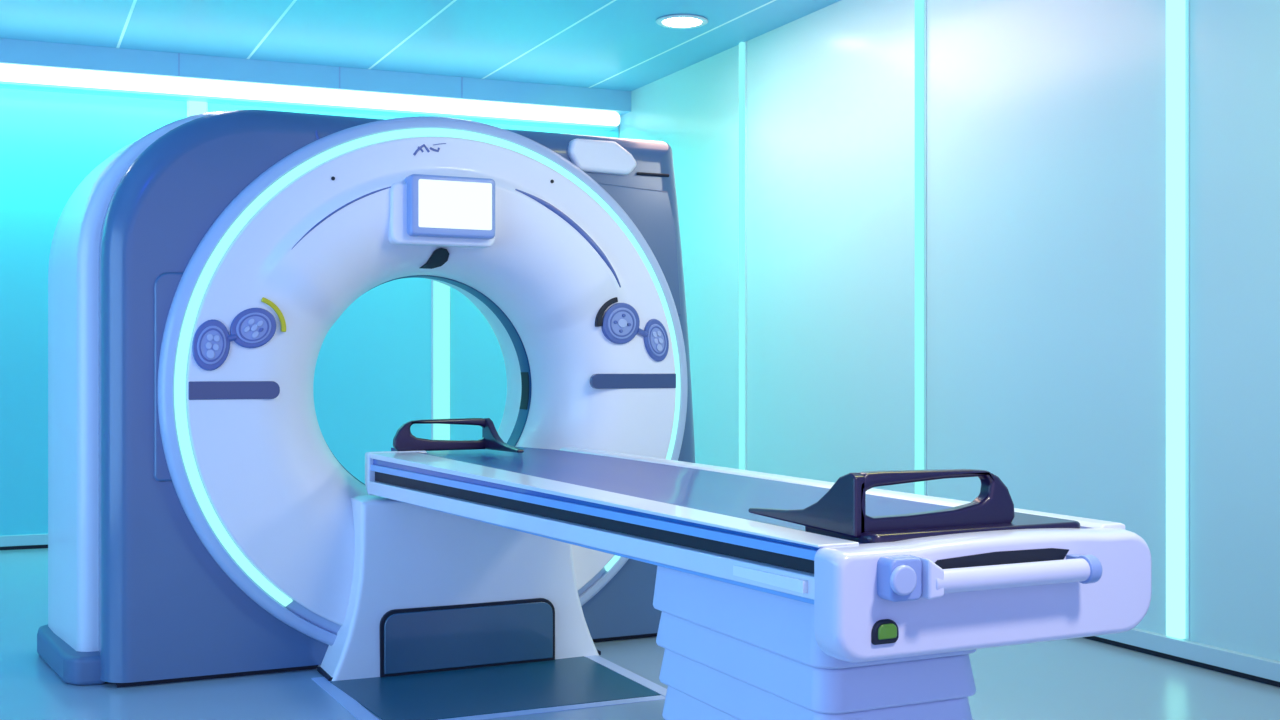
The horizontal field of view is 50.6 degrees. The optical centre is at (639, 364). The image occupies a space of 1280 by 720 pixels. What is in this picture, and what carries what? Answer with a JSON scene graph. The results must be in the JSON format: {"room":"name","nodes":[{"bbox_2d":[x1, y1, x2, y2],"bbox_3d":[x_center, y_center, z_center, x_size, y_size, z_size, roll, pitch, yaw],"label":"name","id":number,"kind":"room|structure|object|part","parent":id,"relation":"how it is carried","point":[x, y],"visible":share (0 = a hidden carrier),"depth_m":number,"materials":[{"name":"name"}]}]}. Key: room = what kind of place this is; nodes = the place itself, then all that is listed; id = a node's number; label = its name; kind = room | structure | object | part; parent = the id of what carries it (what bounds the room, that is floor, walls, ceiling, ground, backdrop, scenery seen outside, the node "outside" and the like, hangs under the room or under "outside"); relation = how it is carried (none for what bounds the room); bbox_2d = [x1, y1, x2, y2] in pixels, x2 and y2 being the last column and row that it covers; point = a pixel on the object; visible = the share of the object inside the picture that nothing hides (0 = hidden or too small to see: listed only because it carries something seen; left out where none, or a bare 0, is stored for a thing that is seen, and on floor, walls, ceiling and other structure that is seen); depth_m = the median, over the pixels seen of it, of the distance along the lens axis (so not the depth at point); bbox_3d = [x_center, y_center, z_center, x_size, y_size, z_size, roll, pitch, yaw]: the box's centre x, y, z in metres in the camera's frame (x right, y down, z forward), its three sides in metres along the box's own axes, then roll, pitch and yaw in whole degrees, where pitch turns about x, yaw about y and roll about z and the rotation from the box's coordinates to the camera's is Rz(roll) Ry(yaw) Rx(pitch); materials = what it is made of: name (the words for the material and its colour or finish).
{"room":"radiology room","nodes":[
{"label":"radiology room","id":0,"kind":"room"},
{"bbox_2d":[0,87,618,535],"bbox_3d":[-3.387,-0.400,8.287,6.972,3.000,0.120,0,0,-23],"label":"wall","id":1,"kind":"structure","parent":0,"point":[372,375],"depth_m":8.29,"materials":[{"name":"blue paint"}]},
{"bbox_2d":[0,534,47,546],"bbox_3d":[-3.373,1.046,8.223,6.939,0.063,0.050,0,0,-23],"label":"baseboard","id":2,"kind":"structure","parent":1,"relation":"attached to","point":[28,539],"depth_m":8.07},
{"bbox_2d":[0,545,47,549],"bbox_3d":[-3.368,1.089,8.233,6.957,0.022,0.035,0,0,-23],"label":"trim","id":3,"kind":"structure","parent":1,"relation":"attached to","point":[28,546],"depth_m":8.08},
{"bbox_2d":[187,101,207,116],"bbox_3d":[-2.765,-0.370,8.459,0.124,2.769,0.049,0,0,-25],"label":"light strip","id":4,"kind":"object","parent":1,"relation":"attached to","point":[193,107],"visible":0.02,"depth_m":8.44,"materials":[{"name":"white plastic"}]},
{"bbox_2d":[0,63,619,130],"bbox_3d":[-3.321,-1.699,8.099,6.890,0.122,0.120,0,0,-23],"label":"light bar","id":5,"kind":"object","parent":1,"relation":"attached to","point":[11,75],"visible":1,"depth_m":8.53,"materials":[{"name":"white plastic"}]},
{"bbox_2d":[0,38,630,115],"bbox_3d":[-3.318,-1.830,8.143,6.976,0.140,0.200,0,0,-23],"label":"trim","id":6,"kind":"structure","parent":1,"relation":"attached to","point":[12,51],"depth_m":8.53,"materials":[{"name":"paint"}]},
{"bbox_2d":[431,280,449,439],"bbox_3d":[-1.329,-0.370,9.059,0.129,2.769,0.049,0,0,-25],"label":"light strip","id":7,"kind":"object","parent":1,"relation":"attached to","point":[440,292],"visible":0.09,"depth_m":9.04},
{"bbox_2d":[0,0,840,90],"bbox_3d":[-1.040,-1.950,3.324,7.160,0.100,12.100,0,0,-25],"label":"ceiling","id":8,"kind":"structure","parent":0,"point":[599,44],"depth_m":7.73,"materials":[{"name":"blue paint"}]},
{"bbox_2d":[656,14,707,28],"bbox_3d":[0.232,-1.893,7.465,0.290,0.011,0.290,0,0,-25],"label":"recessed light","id":9,"kind":"object","parent":8,"relation":"in","point":[678,21],"visible":1,"depth_m":7.45,"materials":[{"name":"white plastic"}]},
{"bbox_2d":[0,548,1279,719],"bbox_3d":[-1.040,1.150,3.324,7.160,0.100,12.100,0,0,-25],"label":"floor","id":10,"kind":"structure","parent":0,"point":[1081,678],"depth_m":4.60,"materials":[{"name":"blue plastic"}]},
{"bbox_2d":[311,677,378,719],"bbox_3d":[-0.769,1.098,4.050,0.055,0.002,1.582,0,0,-27],"label":"tape","id":11,"kind":"object","parent":10,"relation":"on","point":[356,709],"visible":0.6,"depth_m":4.42,"materials":[{"name":"plastic"}]},
{"bbox_2d":[37,110,694,687],"bbox_3d":[-0.986,0.085,5.303,2.500,2.040,1.089,0,0,-25],"label":"scanner","id":12,"kind":"object","parent":10,"relation":"on","point":[204,522],"visible":0.93,"depth_m":4.80,"materials":[{"name":"white plastic"}]},
{"bbox_3d":[-1.452,0.040,4.738,0.475,0.720,0.032,0,0,-25],"label":"access panel","id":13,"kind":"part","parent":12,"relation":"part of","materials":[{"name":"blue plastic"}]},
{"bbox_3d":[-0.620,0.981,4.902,0.634,0.211,0.052,0,0,-25],"label":"foot panel","id":14,"kind":"part","parent":12,"relation":"part of","materials":[{"name":"grey plastic"}]},
{"bbox_3d":[-0.107,-0.460,5.376,0.597,0.520,0.028,0,0,-25],"label":"access panel","id":15,"kind":"part","parent":12,"relation":"part of","materials":[{"name":"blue plastic"}]},
{"bbox_2d":[330,656,659,719],"bbox_3d":[-0.504,1.098,4.593,0.955,0.004,0.655,0,0,-25],"label":"base plate","id":16,"kind":"object","parent":10,"relation":"on","point":[574,680],"visible":1,"depth_m":4.55,"materials":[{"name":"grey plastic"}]},
{"bbox_2d":[438,695,665,719],"bbox_3d":[-0.333,1.098,4.289,0.906,0.002,0.050,0,0,-24],"label":"tape","id":17,"kind":"object","parent":10,"relation":"on","point":[659,697],"visible":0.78,"depth_m":4.32,"materials":[{"name":"white plastic"}]},
{"bbox_2d":[585,655,666,696],"bbox_3d":[0.091,1.098,4.523,0.050,0.002,1.500,0,0,-25],"label":"tape","id":18,"kind":"object","parent":10,"relation":"on","point":[618,669],"visible":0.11,"depth_m":4.79,"materials":[{"name":"plastic"}]},
{"bbox_2d":[365,418,1151,719],"bbox_3d":[-0.041,0.647,3.841,0.811,0.905,3.261,0,0,-25],"label":"table","id":19,"kind":"object","parent":10,"relation":"on","point":[778,597],"visible":1,"depth_m":2.58,"materials":[{"name":"white plastic"}]},
{"bbox_3d":[-0.737,0.258,5.027,0.365,0.118,0.036,0,0,-25],"label":"grab handle","id":20,"kind":"part","parent":19,"relation":"part of","materials":[{"name":"black plastic"}]},
{"bbox_3d":[-0.285,0.417,3.646,0.199,0.097,2.845,0,0,-25],"label":"rail","id":21,"kind":"part","parent":19,"relation":"part of","materials":[{"name":"white plastic"}]},
{"bbox_3d":[-0.296,0.325,3.640,0.167,0.024,2.845,0,0,-25],"label":"rail","id":22,"kind":"part","parent":19,"relation":"part of","materials":[{"name":"white plastic"}]},
{"bbox_3d":[0.332,0.355,3.882,0.087,0.090,2.746,0,0,-26],"label":"rail","id":23,"kind":"part","parent":19,"relation":"part of","materials":[{"name":"white plastic"}]},
{"bbox_3d":[0.447,0.365,2.294,0.052,0.052,0.014,0,0,-25],"label":"release knob","id":24,"kind":"part","parent":19,"relation":"part of","materials":[{"name":"white plastic"}]},
{"bbox_3d":[0.550,0.254,2.539,0.365,0.118,0.036,0,0,-25],"label":"grab handle","id":25,"kind":"part","parent":19,"relation":"part of","materials":[{"name":"black plastic"}]},
{"bbox_3d":[0.647,0.412,2.481,0.729,0.206,0.077,0,0,-25],"label":"plate","id":26,"kind":"part","parent":19,"relation":"part of","materials":[{"name":"white plastic"}]},
{"bbox_2d":[619,0,1279,660],"bbox_3d":[2.267,-0.400,4.611,0.120,3.000,11.400,0,0,-25],"label":"wall","id":27,"kind":"structure","parent":0,"point":[1046,119],"depth_m":5.89,"materials":[{"name":"paint"}]},
{"bbox_2d":[739,41,746,469],"bbox_3d":[0.601,-0.443,7.960,0.030,2.914,0.059,0,0,-25],"label":"light strip","id":28,"kind":"object","parent":27,"relation":"attached to","point":[742,45],"visible":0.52,"depth_m":7.94,"materials":[{"name":"white plastic"}]},
{"bbox_2d":[915,0,926,495],"bbox_3d":[1.327,-0.443,6.423,0.030,2.914,0.069,0,0,-25],"label":"light strip","id":29,"kind":"object","parent":27,"relation":"attached to","point":[920,5],"visible":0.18,"depth_m":6.40,"materials":[{"name":"white plastic"}]},
{"bbox_2d":[1166,0,1189,639],"bbox_3d":[1.990,-0.443,5.022,0.030,2.914,0.099,0,0,-25],"label":"light strip","id":30,"kind":"object","parent":27,"relation":"attached to","point":[1177,11],"visible":1,"depth_m":4.99,"materials":[{"name":"white plastic"}]},
{"bbox_2d":[1082,636,1279,686],"bbox_3d":[2.259,1.089,4.497,0.032,0.022,11.200,0,0,-25],"label":"trim","id":31,"kind":"structure","parent":27,"relation":"attached to","point":[1147,651],"depth_m":4.97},
{"bbox_2d":[1096,628,1279,681],"bbox_3d":[2.251,1.046,4.493,0.050,0.063,11.200,0,0,-25],"label":"baseboard","id":32,"kind":"structure","parent":27,"relation":"attached to","point":[1249,664],"depth_m":4.90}
]}

